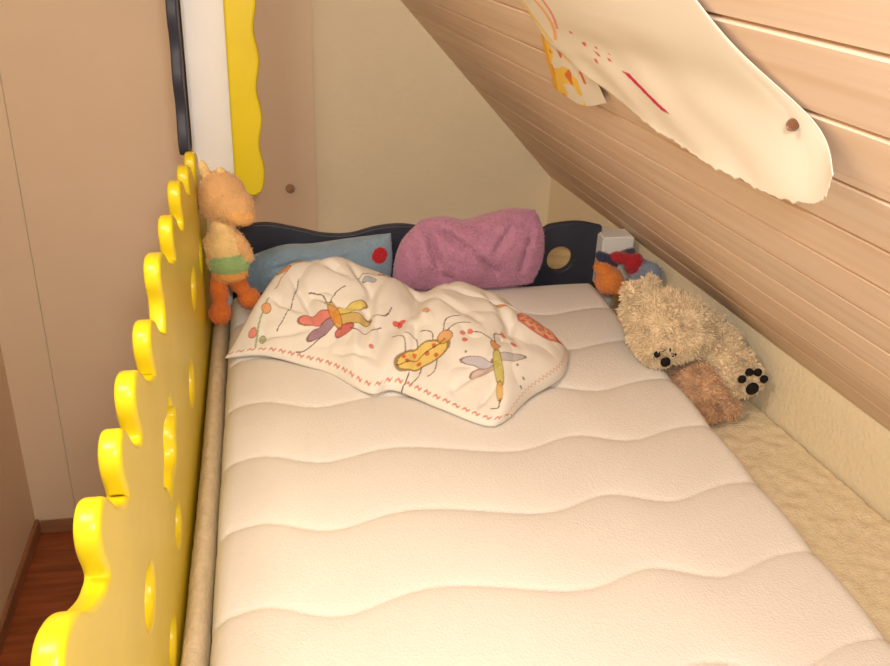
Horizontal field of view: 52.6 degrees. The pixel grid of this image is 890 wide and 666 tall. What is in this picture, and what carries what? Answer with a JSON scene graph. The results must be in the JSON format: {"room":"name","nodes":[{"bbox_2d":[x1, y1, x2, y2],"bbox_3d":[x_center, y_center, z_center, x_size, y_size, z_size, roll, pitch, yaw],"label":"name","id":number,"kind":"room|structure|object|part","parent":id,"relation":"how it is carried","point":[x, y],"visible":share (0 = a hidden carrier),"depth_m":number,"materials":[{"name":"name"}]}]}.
{"room":"bedroom","nodes":[
{"label":"bedroom","id":0,"kind":"room"},
{"bbox_2d":[0,345,34,617],"bbox_3d":[-1.003,0.414,0.819,0.050,2.450,3.850,-3,27,-11],"label":"wall","id":1,"kind":"structure","parent":0,"point":[17,518],"depth_m":2.77,"materials":[{"name":"paint"}]},
{"bbox_2d":[0,519,40,654],"bbox_3d":[-1.017,1.490,1.346,0.014,0.055,3.840,-3,27,-11],"label":"baseboard","id":2,"kind":"structure","parent":1,"relation":"attached to","point":[6,618],"depth_m":2.77,"materials":[{"name":"brown wood"}]},
{"bbox_2d":[0,531,83,665],"bbox_3d":[0.033,1.471,1.597,2.289,0.050,3.910,-3,27,-11],"label":"floor","id":3,"kind":"structure","parent":0,"point":[54,581],"depth_m":2.79,"materials":[{"name":"brown wood"}]},
{"bbox_2d":[30,0,633,665],"bbox_3d":[0.229,0.286,1.357,1.311,2.303,2.278,-3,27,-11],"label":"bed","id":4,"kind":"object","parent":3,"relation":"on","point":[133,545],"visible":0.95,"depth_m":1.31,"materials":[{"name":"yellow paint"}]},
{"bbox_2d":[180,320,229,665],"bbox_3d":[-0.346,0.397,1.273,0.040,0.094,2.000,-3,27,-11],"label":"fleece underlay","id":5,"kind":"object","parent":4,"relation":"on","point":[197,636],"visible":0.79,"depth_m":1.41,"materials":[{"name":"beige fabric"}]},
{"bbox_2d":[210,283,889,665],"bbox_3d":[0.118,0.369,1.345,0.898,0.114,2.000,-3,27,-11],"label":"mattress","id":6,"kind":"object","parent":4,"relation":"on","point":[605,521],"visible":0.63,"depth_m":1.36,"materials":[{"name":"white fabric"}]},
{"bbox_2d":[197,160,260,325],"bbox_3d":[-0.454,-0.189,1.892,0.129,0.352,0.128,-3,27,-11],"label":"stuffed animal","id":7,"kind":"object","parent":6,"relation":"on","point":[222,198],"visible":0.98,"depth_m":1.86},
{"bbox_2d":[246,233,392,292],"bbox_3d":[-0.303,-0.164,2.113,0.370,0.134,0.089,-3,27,-11],"label":"cushion","id":8,"kind":"object","parent":6,"relation":"on","point":[373,252],"visible":0.51,"depth_m":2.09,"materials":[{"name":"fabric"}]},
{"bbox_2d":[225,257,568,426],"bbox_3d":[-0.078,-0.034,1.871,0.674,0.132,0.452,13,28,20],"label":"blanket","id":9,"kind":"object","parent":6,"relation":"on","point":[461,349],"visible":1,"depth_m":1.81,"materials":[{"name":"fabric"}]},
{"bbox_2d":[392,207,545,290],"bbox_3d":[0.061,-0.198,2.145,0.376,0.195,0.132,-3,27,-11],"label":"pillow","id":10,"kind":"object","parent":6,"relation":"on","point":[505,247],"visible":0.97,"depth_m":2.11,"materials":[{"name":"fabric"}]},
{"bbox_2d":[593,247,662,296],"bbox_3d":[0.443,-0.146,2.181,0.168,0.108,0.096,-3,27,-11],"label":"parrot","id":11,"kind":"object","parent":6,"relation":"on","point":[608,279],"visible":0.82,"depth_m":2.16,"materials":[{"name":"fabric"}]},
{"bbox_3d":[0.295,-0.183,2.334,0.170,0.175,0.008,-3,27,-11],"label":"head backing panel","id":12,"kind":"part","parent":4,"relation":"part of","materials":[{"name":"brown wood"}]},
{"bbox_2d":[610,306,889,643],"bbox_3d":[0.718,0.375,1.474,0.320,0.039,2.000,-3,27,-11],"label":"fleece underlay","id":13,"kind":"object","parent":4,"relation":"on","point":[850,537],"visible":0.4,"depth_m":1.58,"materials":[{"name":"beige fabric"}]},
{"bbox_2d":[615,270,767,425],"bbox_3d":[0.505,0.024,1.872,0.253,0.230,0.313,-3,27,-11],"label":"teddy bear","id":14,"kind":"object","parent":13,"relation":"on","point":[676,331],"visible":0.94,"depth_m":1.81},
{"bbox_2d":[0,0,550,521],"bbox_3d":[-0.489,-0.480,2.694,1.729,2.450,0.058,-3,27,-11],"label":"wall","id":15,"kind":"structure","parent":0,"point":[370,122],"depth_m":2.64,"materials":[{"name":"paint"}]},
{"bbox_3d":[-1.267,-0.452,2.516,0.132,2.405,0.008,-3,27,-11],"label":"door panel","id":16,"kind":"part","parent":15,"relation":"part of","materials":[{"name":"paint"}]},
{"bbox_2d":[39,518,73,532],"bbox_3d":[-0.542,0.616,3.188,1.675,0.045,0.014,-3,27,-11],"label":"baseboard","id":17,"kind":"structure","parent":15,"relation":"attached to","point":[61,525],"depth_m":3.04,"materials":[{"name":"brown wood"}]},
{"bbox_3d":[-0.927,-0.468,2.580,0.553,2.405,0.008,-3,27,-11],"label":"door panel","id":18,"kind":"part","parent":15,"relation":"part of","materials":[{"name":"paint"}]},
{"bbox_3d":[-0.518,-0.488,2.656,0.272,2.405,0.008,-3,27,-11],"label":"door panel","id":19,"kind":"part","parent":15,"relation":"part of","materials":[{"name":"paint"}]},
{"bbox_2d":[286,184,294,192],"bbox_3d":[-0.462,-0.430,2.681,0.027,0.027,0.026,23,33,36],"label":"handle","id":20,"kind":"object","parent":15,"relation":"attached to","point":[290,188],"visible":1,"depth_m":2.67,"materials":[{"name":"wood"}]},
{"bbox_2d":[401,0,889,430],"bbox_3d":[0.314,-0.208,0.796,1.202,1.276,4.060,-5,27,-15],"label":"ceiling","id":21,"kind":"structure","parent":0,"point":[813,280],"depth_m":1.32,"materials":[{"name":"brown wood"}]},
{"bbox_2d":[541,33,605,105],"bbox_3d":[0.185,-0.417,1.411,0.089,0.130,0.281,-3,27,-11],"label":"picture","id":22,"kind":"object","parent":21,"relation":"attached to","point":[567,79],"visible":0.68,"depth_m":1.40,"materials":[{"name":"paper"}]},
{"bbox_2d":[520,0,833,203],"bbox_3d":[0.147,-0.374,0.989,0.285,0.340,0.689,-3,27,-11],"label":"wall hanging","id":23,"kind":"object","parent":21,"relation":"attached to","point":[668,62],"visible":1,"depth_m":0.91,"materials":[{"name":"fabric"}]},
{"bbox_2d":[547,178,889,521],"bbox_3d":[0.871,0.884,1.447,0.050,1.202,3.872,-5,27,-15],"label":"wall","id":24,"kind":"structure","parent":0,"point":[855,447],"depth_m":1.73,"materials":[{"name":"paint"}]}
]}

